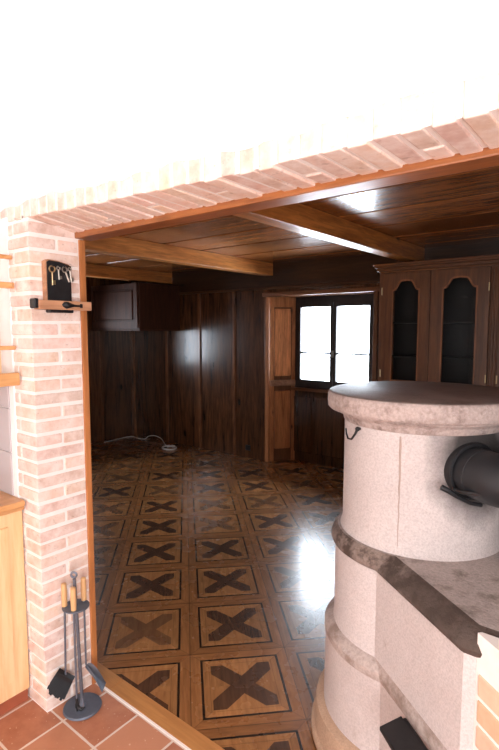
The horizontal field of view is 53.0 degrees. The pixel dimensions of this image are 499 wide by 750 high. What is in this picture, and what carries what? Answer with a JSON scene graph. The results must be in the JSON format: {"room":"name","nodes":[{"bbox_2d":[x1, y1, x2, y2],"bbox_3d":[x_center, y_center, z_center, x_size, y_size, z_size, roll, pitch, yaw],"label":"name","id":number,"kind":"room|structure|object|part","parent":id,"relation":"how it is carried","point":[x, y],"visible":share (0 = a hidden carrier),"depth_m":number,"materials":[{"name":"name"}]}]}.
{"room":"traditional dwelling","nodes":[
{"label":"traditional dwelling","id":0,"kind":"room"},
{"bbox_2d":[8,216,91,712],"bbox_3d":[-1.150,0.393,2.478,0.852,2.158,0.260,4,7,38],"label":"wall pillar","id":1,"kind":"structure","parent":0,"point":[47,355],"depth_m":2.19,"materials":[{"name":"brick"}]},
{"bbox_2d":[30,259,91,312],"bbox_3d":[-0.797,-0.374,2.120,0.052,0.219,0.262,4,7,38],"label":"key rack","id":2,"kind":"object","parent":1,"relation":"attached to","point":[54,296],"visible":0.99,"depth_m":2.09,"materials":[{"name":"brown wood"}]},
{"bbox_2d":[49,265,55,284],"bbox_3d":[-0.816,-0.413,2.068,0.006,0.082,0.031,4,7,38],"label":"key","id":3,"kind":"object","parent":2,"relation":"hanging from","point":[52,272],"visible":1,"depth_m":2.07,"materials":[{"name":"gold metal"}]},
{"bbox_2d":[56,266,61,279],"bbox_3d":[-0.796,-0.428,2.091,0.008,0.057,0.025,4,7,38],"label":"key","id":4,"kind":"object","parent":2,"relation":"hanging from","point":[58,270],"visible":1,"depth_m":2.09,"materials":[{"name":"silver metal"}]},
{"bbox_3d":[-0.800,-0.387,2.104,0.005,0.180,0.108,4,7,38],"label":"black panel","id":5,"kind":"part","parent":2,"relation":"part of","materials":[{"name":"stone"}]},
{"bbox_2d":[62,266,70,281],"bbox_3d":[-0.775,-0.426,2.119,0.008,0.066,0.045,4,7,38],"label":"key","id":6,"kind":"object","parent":2,"relation":"hanging from","point":[65,272],"visible":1,"depth_m":2.12,"materials":[{"name":"silver metal"}]},
{"bbox_2d":[68,267,73,281],"bbox_3d":[-0.762,-0.428,2.134,0.008,0.063,0.029,4,7,38],"label":"key","id":7,"kind":"object","parent":2,"relation":"hanging from","point":[70,270],"visible":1,"depth_m":2.13,"materials":[{"name":"silver metal"}]},
{"bbox_2d":[62,302,82,308],"bbox_3d":[-0.754,-0.296,2.135,0.030,0.029,0.096,4,7,38],"label":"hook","id":8,"kind":"object","parent":2,"relation":"attached to","point":[66,305],"visible":1,"depth_m":2.11,"materials":[{"name":"black metal"}]},
{"bbox_2d":[0,683,185,749],"bbox_3d":[-0.875,1.698,0.241,3.900,0.030,3.603,4,7,38],"label":"floor","id":9,"kind":"structure","parent":0,"point":[27,726],"depth_m":2.12,"materials":[{"name":"tile"}]},
{"bbox_2d":[0,510,28,703],"bbox_3d":[-1.589,1.075,1.895,0.494,0.906,1.286,4,7,38],"label":"base cabinet","id":10,"kind":"object","parent":9,"relation":"on","point":[14,667],"visible":0.89,"depth_m":2.20,"materials":[{"name":"brown wood"}]},
{"bbox_3d":[-1.167,1.020,2.040,0.018,0.700,0.387,4,7,38],"label":"door","id":11,"kind":"part","parent":10,"relation":"part of","materials":[{"name":"brown wood"}]},
{"bbox_2d":[0,490,24,515],"bbox_3d":[-1.592,0.602,1.834,0.518,0.044,1.316,4,7,38],"label":"countertop","id":12,"kind":"structure","parent":10,"relation":"on","point":[9,503],"depth_m":2.17,"materials":[{"name":"brown wood"}]},
{"bbox_2d":[0,688,27,715],"bbox_3d":[-1.422,1.507,1.800,0.018,0.060,1.284,4,7,38],"label":"baseboard","id":13,"kind":"structure","parent":10,"relation":"attached to","point":[22,696],"depth_m":2.24,"materials":[{"name":"tile"}]},
{"bbox_2d":[62,571,101,720],"bbox_3d":[-0.752,1.177,2.223,0.168,0.640,0.168,4,7,38],"label":"stand","id":14,"kind":"object","parent":9,"relation":"on","point":[92,703],"visible":0.85,"depth_m":2.22,"materials":[{"name":"black metal"}]},
{"bbox_2d":[47,583,74,700],"bbox_3d":[-0.846,1.178,2.214,0.127,0.537,0.043,0,5,0],"label":"brush","id":15,"kind":"object","parent":14,"relation":"hanging from","point":[59,686],"visible":0.99,"depth_m":2.21,"materials":[{"name":"brown wood"}]},
{"bbox_3d":[-0.814,0.963,2.194,0.025,0.105,0.025,4,7,38],"label":"handle","id":16,"kind":"part","parent":15,"relation":"part of","materials":[{"name":"brown wood"}]},
{"bbox_3d":[-0.817,1.179,2.214,0.015,0.330,0.009,0,5,0],"label":"rod","id":17,"kind":"part","parent":15,"relation":"part of","materials":[{"name":"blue metal"}]},
{"bbox_2d":[70,586,84,710],"bbox_3d":[-0.752,1.201,2.189,0.047,0.574,0.025,-1,5,-14],"label":"fire poker","id":18,"kind":"object","parent":14,"relation":"hanging from","point":[72,589],"visible":1,"depth_m":2.18,"materials":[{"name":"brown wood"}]},
{"bbox_3d":[-0.762,0.968,2.164,0.025,0.105,0.025,4,7,38],"label":"handle","id":19,"kind":"part","parent":18,"relation":"part of","materials":[{"name":"brown wood"}]},
{"bbox_3d":[-0.764,1.236,2.189,0.013,0.434,0.010,2,5,16],"label":"rod","id":20,"kind":"part","parent":18,"relation":"part of","materials":[{"name":"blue metal"}]},
{"bbox_2d":[81,577,105,691],"bbox_3d":[-0.706,1.162,2.243,0.093,0.525,0.074,0,5,-3],"label":"shovel","id":21,"kind":"object","parent":14,"relation":"hanging from","point":[90,667],"visible":1,"depth_m":2.25,"materials":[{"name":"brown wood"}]},
{"bbox_3d":[-0.741,0.953,2.231,0.025,0.105,0.025,4,7,38],"label":"handle","id":22,"kind":"part","parent":21,"relation":"part of","materials":[{"name":"brown wood"}]},
{"bbox_3d":[-0.737,1.168,2.251,0.017,0.328,0.009,0,5,0],"label":"rod","id":23,"kind":"part","parent":21,"relation":"part of","materials":[{"name":"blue metal"}]},
{"bbox_2d":[86,277,133,442],"bbox_3d":[-3.029,-0.155,6.559,0.134,2.500,3.850,4,7,38],"label":"wall","id":24,"kind":"structure","parent":0,"point":[110,353],"depth_m":7.63,"materials":[{"name":"brown wood"}]},
{"bbox_2d":[91,435,343,749],"bbox_3d":[0.093,1.311,4.436,7.780,0.030,4.032,4,7,38],"label":"floor","id":25,"kind":"structure","parent":0,"point":[215,570],"depth_m":3.39,"materials":[{"name":"brown wood"}]},
{"bbox_2d":[104,435,176,449],"bbox_3d":[-1.519,0.981,7.450,1.230,0.078,0.510,3,6,26],"label":"power cable","id":26,"kind":"object","parent":25,"relation":"on","point":[150,435],"visible":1,"depth_m":7.44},
{"bbox_2d":[311,381,498,749],"bbox_3d":[0.841,0.810,1.783,1.421,1.455,1.083,4,7,38],"label":"stove","id":27,"kind":"object","parent":25,"relation":"on","point":[415,535],"visible":1,"depth_m":1.73,"materials":[{"name":"stone"}]},
{"bbox_3d":[0.473,1.124,1.504,0.093,0.018,0.225,-1,5,-14],"label":"fire door","id":28,"kind":"part","parent":27,"relation":"part of","materials":[{"name":"black metal"}]},
{"bbox_3d":[0.856,0.677,1.731,1.348,0.071,0.980,4,7,38],"label":"ledge moulding","id":29,"kind":"part","parent":27,"relation":"part of","materials":[{"name":"stone"}]},
{"bbox_3d":[0.522,1.123,1.516,0.018,0.017,0.199,-1,5,-13],"label":"hinge rod","id":30,"kind":"part","parent":27,"relation":"part of","materials":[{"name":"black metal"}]},
{"bbox_3d":[0.702,0.402,1.657,0.144,0.079,0.023,0,5,-2],"label":"damper lever","id":31,"kind":"part","parent":27,"relation":"part of","materials":[{"name":"black metal"}]},
{"bbox_3d":[0.700,0.380,1.617,0.027,0.028,0.098,-3,6,-29],"label":"damper handle","id":32,"kind":"part","parent":27,"relation":"part of","materials":[{"name":"black metal"}]},
{"bbox_2d":[373,254,498,387],"bbox_3d":[2.188,0.139,4.392,2.218,2.312,0.428,4,7,38],"label":"hutch","id":33,"kind":"object","parent":25,"relation":"on","point":[439,318],"visible":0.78,"depth_m":4.63,"materials":[{"name":"brown wood"}]},
{"bbox_3d":[1.460,-0.409,4.707,0.460,1.095,0.021,4,7,38],"label":"door","id":34,"kind":"part","parent":33,"relation":"part of","materials":[{"name":"brown wood"}]},
{"bbox_2d":[393,321,474,323],"bbox_3d":[2.234,-0.462,4.357,2.130,0.015,0.300,4,7,38],"label":"shelf","id":35,"kind":"object","parent":33,"relation":"attached to","point":[394,322],"depth_m":4.72,"materials":[{"name":"brown wood"}]},
{"bbox_3d":[2.188,-0.969,4.290,2.218,0.087,0.428,4,7,38],"label":"crown moulding","id":36,"kind":"part","parent":33,"relation":"part of","materials":[{"name":"brown wood"}]},
{"bbox_2d":[392,355,487,360],"bbox_3d":[2.234,-0.133,4.387,2.130,0.015,0.300,4,7,38],"label":"shelf","id":37,"kind":"object","parent":33,"relation":"attached to","point":[411,357],"depth_m":4.75,"materials":[{"name":"brown wood"}]},
{"bbox_3d":[1.838,-0.381,4.408,0.495,1.095,0.021,4,7,38],"label":"door","id":38,"kind":"part","parent":33,"relation":"part of","materials":[{"name":"brown wood"}]},
{"bbox_3d":[2.284,-0.349,4.056,0.485,1.095,0.021,4,7,38],"label":"door","id":39,"kind":"part","parent":33,"relation":"part of","materials":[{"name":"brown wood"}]},
{"bbox_2d":[0,0,498,749],"bbox_3d":[0.133,-0.237,1.460,4.150,3.600,0.362,4,7,38],"label":"wall","id":40,"kind":"structure","parent":0,"point":[93,93],"depth_m":1.40,"materials":[{"name":"white paint"}]},
{"bbox_2d":[0,386,13,494],"bbox_3d":[-1.225,0.277,2.353,0.414,0.508,0.007,4,7,38],"label":"backsplash","id":41,"kind":"structure","parent":40,"relation":"attached to","point":[6,467],"depth_m":2.25,"materials":[{"name":"tile"}]},
{"bbox_2d":[78,240,97,683],"bbox_3d":[-0.754,0.442,2.320,0.034,2.090,0.030,4,7,38],"label":"trim","id":42,"kind":"structure","parent":40,"relation":"attached to","point":[81,243],"depth_m":2.30,"materials":[{"name":"orange wood"}]},
{"bbox_2d":[96,682,190,749],"bbox_3d":[0.202,1.555,1.673,2.400,0.012,0.012,4,7,38],"label":"trim","id":43,"kind":"structure","parent":40,"relation":"attached to","point":[105,688],"depth_m":2.18,"materials":[{"name":"brown wood"}]},
{"bbox_2d":[97,662,224,749],"bbox_3d":[0.075,1.550,1.834,4.399,0.033,0.084,4,7,38],"label":"trim","id":44,"kind":"structure","parent":40,"relation":"attached to","point":[186,734],"depth_m":2.21,"materials":[{"name":"brown wood"}]},
{"bbox_2d":[0,73,498,232],"bbox_3d":[0.083,-0.689,1.396,4.100,0.304,0.260,4,7,38],"label":"lintel","id":45,"kind":"object","parent":40,"relation":"attached to","point":[462,117],"visible":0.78,"depth_m":1.27,"materials":[{"name":"brick"}]},
{"bbox_2d":[75,147,498,240],"bbox_3d":[0.189,-0.555,1.485,2.430,0.047,0.088,4,7,38],"label":"trim","id":46,"kind":"structure","parent":40,"relation":"attached to","point":[458,163],"depth_m":1.46,"materials":[{"name":"orange wood"}]},
{"bbox_2d":[85,166,498,272],"bbox_3d":[-0.014,-1.228,4.090,7.850,0.090,3.900,4,7,38],"label":"ceiling","id":47,"kind":"structure","parent":0,"point":[459,208],"depth_m":3.93,"materials":[{"name":"brown wood"}]},
{"bbox_2d":[84,236,272,275],"bbox_3d":[-0.884,-1.171,4.772,0.130,0.150,3.625,4,7,38],"label":"ceiling beam","id":48,"kind":"structure","parent":47,"relation":"attached to","point":[116,246],"depth_m":4.87,"materials":[{"name":"brown wood"}]},
{"bbox_2d":[234,203,424,261],"bbox_3d":[0.573,-1.064,3.621,0.130,0.150,3.625,4,7,38],"label":"ceiling beam","id":49,"kind":"structure","parent":47,"relation":"attached to","point":[300,218],"depth_m":3.58,"materials":[{"name":"brown wood"}]},
{"bbox_2d":[131,241,498,460],"bbox_3d":[1.146,-0.084,5.624,7.700,2.530,0.130,4,7,38],"label":"wall","id":50,"kind":"structure","parent":0,"point":[201,384],"depth_m":6.79,"materials":[{"name":"brown wood"}]},
{"bbox_2d":[86,263,171,283],"bbox_3d":[-2.294,-1.273,5.886,0.130,0.150,3.625,4,7,38],"label":"ceiling beam","id":51,"kind":"structure","parent":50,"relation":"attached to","point":[92,270],"depth_m":6.63,"materials":[{"name":"brown wood"}]},
{"bbox_2d":[91,282,180,330],"bbox_3d":[-1.655,-0.960,7.228,1.097,0.640,0.753,4,7,38],"label":"upper cabinet","id":52,"kind":"object","parent":50,"relation":"attached to","point":[138,306],"visible":0.99,"depth_m":6.90,"materials":[{"name":"brown wood"}]},
{"bbox_3d":[-1.891,-0.959,6.947,0.835,0.390,0.014,4,7,38],"label":"raised panel","id":53,"kind":"part","parent":52,"relation":"part of","materials":[{"name":"brown wood"}]},
{"bbox_3d":[-1.888,-0.949,6.943,1.025,0.590,0.018,4,7,38],"label":"door","id":54,"kind":"part","parent":52,"relation":"part of","materials":[{"name":"brown wood"}]},
{"bbox_2d":[245,445,250,450],"bbox_3d":[-0.019,0.960,6.605,0.080,0.070,0.018,4,7,38],"label":"wall socket","id":55,"kind":"object","parent":50,"relation":"attached to","point":[247,447],"depth_m":6.60,"materials":[{"name":"black metal"}]},
{"bbox_3d":[1.132,0.086,5.629,7.528,2.190,0.024,4,7,38],"label":"board panel","id":56,"kind":"part","parent":50,"relation":"part of","materials":[{"name":"brown wood"}]},
{"bbox_2d":[262,286,379,296],"bbox_3d":[0.780,-0.956,5.767,1.570,0.050,0.035,4,7,38],"label":"trim","id":57,"kind":"structure","parent":50,"relation":"attached to","point":[361,289],"depth_m":5.69,"materials":[{"name":"brown wood"}]},
{"bbox_2d":[265,291,378,468],"bbox_3d":[0.894,0.084,6.007,1.490,2.125,0.360,4,7,38],"label":"wall niche","id":58,"kind":"object","parent":50,"relation":"attached to","point":[299,425],"visible":0.63,"depth_m":6.33,"materials":[{"name":"brown wood"}]},
{"bbox_3d":[0.399,0.063,6.395,0.418,2.095,0.076,-2,6,-19],"label":"reveal frame","id":59,"kind":"part","parent":58,"relation":"part of","materials":[{"name":"brown wood"}]},
{"bbox_3d":[0.422,0.575,6.431,0.217,0.750,0.011,-1,5,-16],"label":"recessed panel","id":60,"kind":"part","parent":58,"relation":"part of","materials":[{"name":"brown wood"}]},
{"bbox_3d":[0.422,-0.411,6.340,0.217,0.850,0.011,-1,5,-16],"label":"recessed panel","id":61,"kind":"part","parent":58,"relation":"part of","materials":[{"name":"brown wood"}]},
{"bbox_3d":[0.422,-0.916,6.291,0.248,0.125,0.016,-1,5,-16],"label":"rail","id":62,"kind":"part","parent":58,"relation":"part of","materials":[{"name":"brown wood"}]},
{"bbox_3d":[0.986,0.663,6.178,1.390,0.940,0.052,4,7,38],"label":"panel","id":63,"kind":"part","parent":58,"relation":"part of","materials":[{"name":"brown wood"}]},
{"bbox_2d":[291,298,373,392],"bbox_3d":[1.017,-0.344,6.042,1.150,1.130,0.130,4,7,38],"label":"window","id":64,"kind":"structure","parent":58,"relation":"attached to","point":[320,386],"depth_m":6.06,"materials":[{"name":"brown wood"}]},
{"bbox_3d":[1.007,0.203,6.081,1.150,0.035,0.100,4,7,38],"label":"sill","id":65,"kind":"part","parent":64,"relation":"part of","materials":[{"name":"brown wood"}]},
{"bbox_3d":[0.822,-0.381,6.202,0.503,1.015,0.047,4,7,38],"label":"sash","id":66,"kind":"part","parent":64,"relation":"part of","materials":[{"name":"brown wood"}]},
{"bbox_3d":[1.219,-0.352,5.888,0.503,1.015,0.047,4,7,38],"label":"sash","id":67,"kind":"part","parent":64,"relation":"part of","materials":[{"name":"brown wood"}]},
{"bbox_2d":[296,294,373,300],"bbox_3d":[1.003,-0.379,6.095,1.440,1.230,0.070,4,7,38],"label":"trim","id":68,"kind":"structure","parent":58,"relation":"attached to","point":[357,295],"depth_m":5.97,"materials":[{"name":"brown wood"}]},
{"bbox_3d":[1.418,0.138,5.582,0.067,2.095,0.364,2,6,21],"label":"reveal frame","id":69,"kind":"part","parent":58,"relation":"part of","materials":[{"name":"brown wood"}]},
{"bbox_3d":[-2.453,-0.209,1.154,0.080,3.600,3.342,4,7,38],"label":"wall","id":70,"kind":"structure","parent":0,"visible":0},
{"bbox_2d":[0,254,19,386],"bbox_3d":[-1.542,-0.249,1.818,0.517,0.643,1.156,4,7,38],"label":"plate rack","id":71,"kind":"object","parent":70,"relation":"attached to","point":[6,379],"visible":1,"depth_m":2.10,"materials":[{"name":"brown wood"}]},
{"bbox_3d":[-1.057,-0.269,2.080,0.015,0.550,0.024,4,7,38],"label":"post","id":72,"kind":"part","parent":71,"relation":"part of","materials":[{"name":"brown wood"}]},
{"bbox_3d":[-1.347,-0.453,1.657,0.031,0.018,1.136,4,7,38],"label":"rail","id":73,"kind":"part","parent":71,"relation":"part of","materials":[{"name":"brown wood"}]},
{"bbox_3d":[-1.346,-0.337,1.667,0.034,0.026,1.136,4,7,38],"label":"rail","id":74,"kind":"part","parent":71,"relation":"part of","materials":[{"name":"brown wood"}]},
{"bbox_3d":[-1.347,-0.076,1.692,0.031,0.018,1.136,4,7,38],"label":"rail","id":75,"kind":"part","parent":71,"relation":"part of","materials":[{"name":"brown wood"}]},
{"bbox_2d":[0,372,19,386],"bbox_3d":[-1.536,0.043,1.853,0.517,0.056,1.136,4,7,38],"label":"shelf","id":76,"kind":"object","parent":71,"relation":"attached to","point":[6,379],"depth_m":2.10,"materials":[{"name":"brown wood"}]}
]}

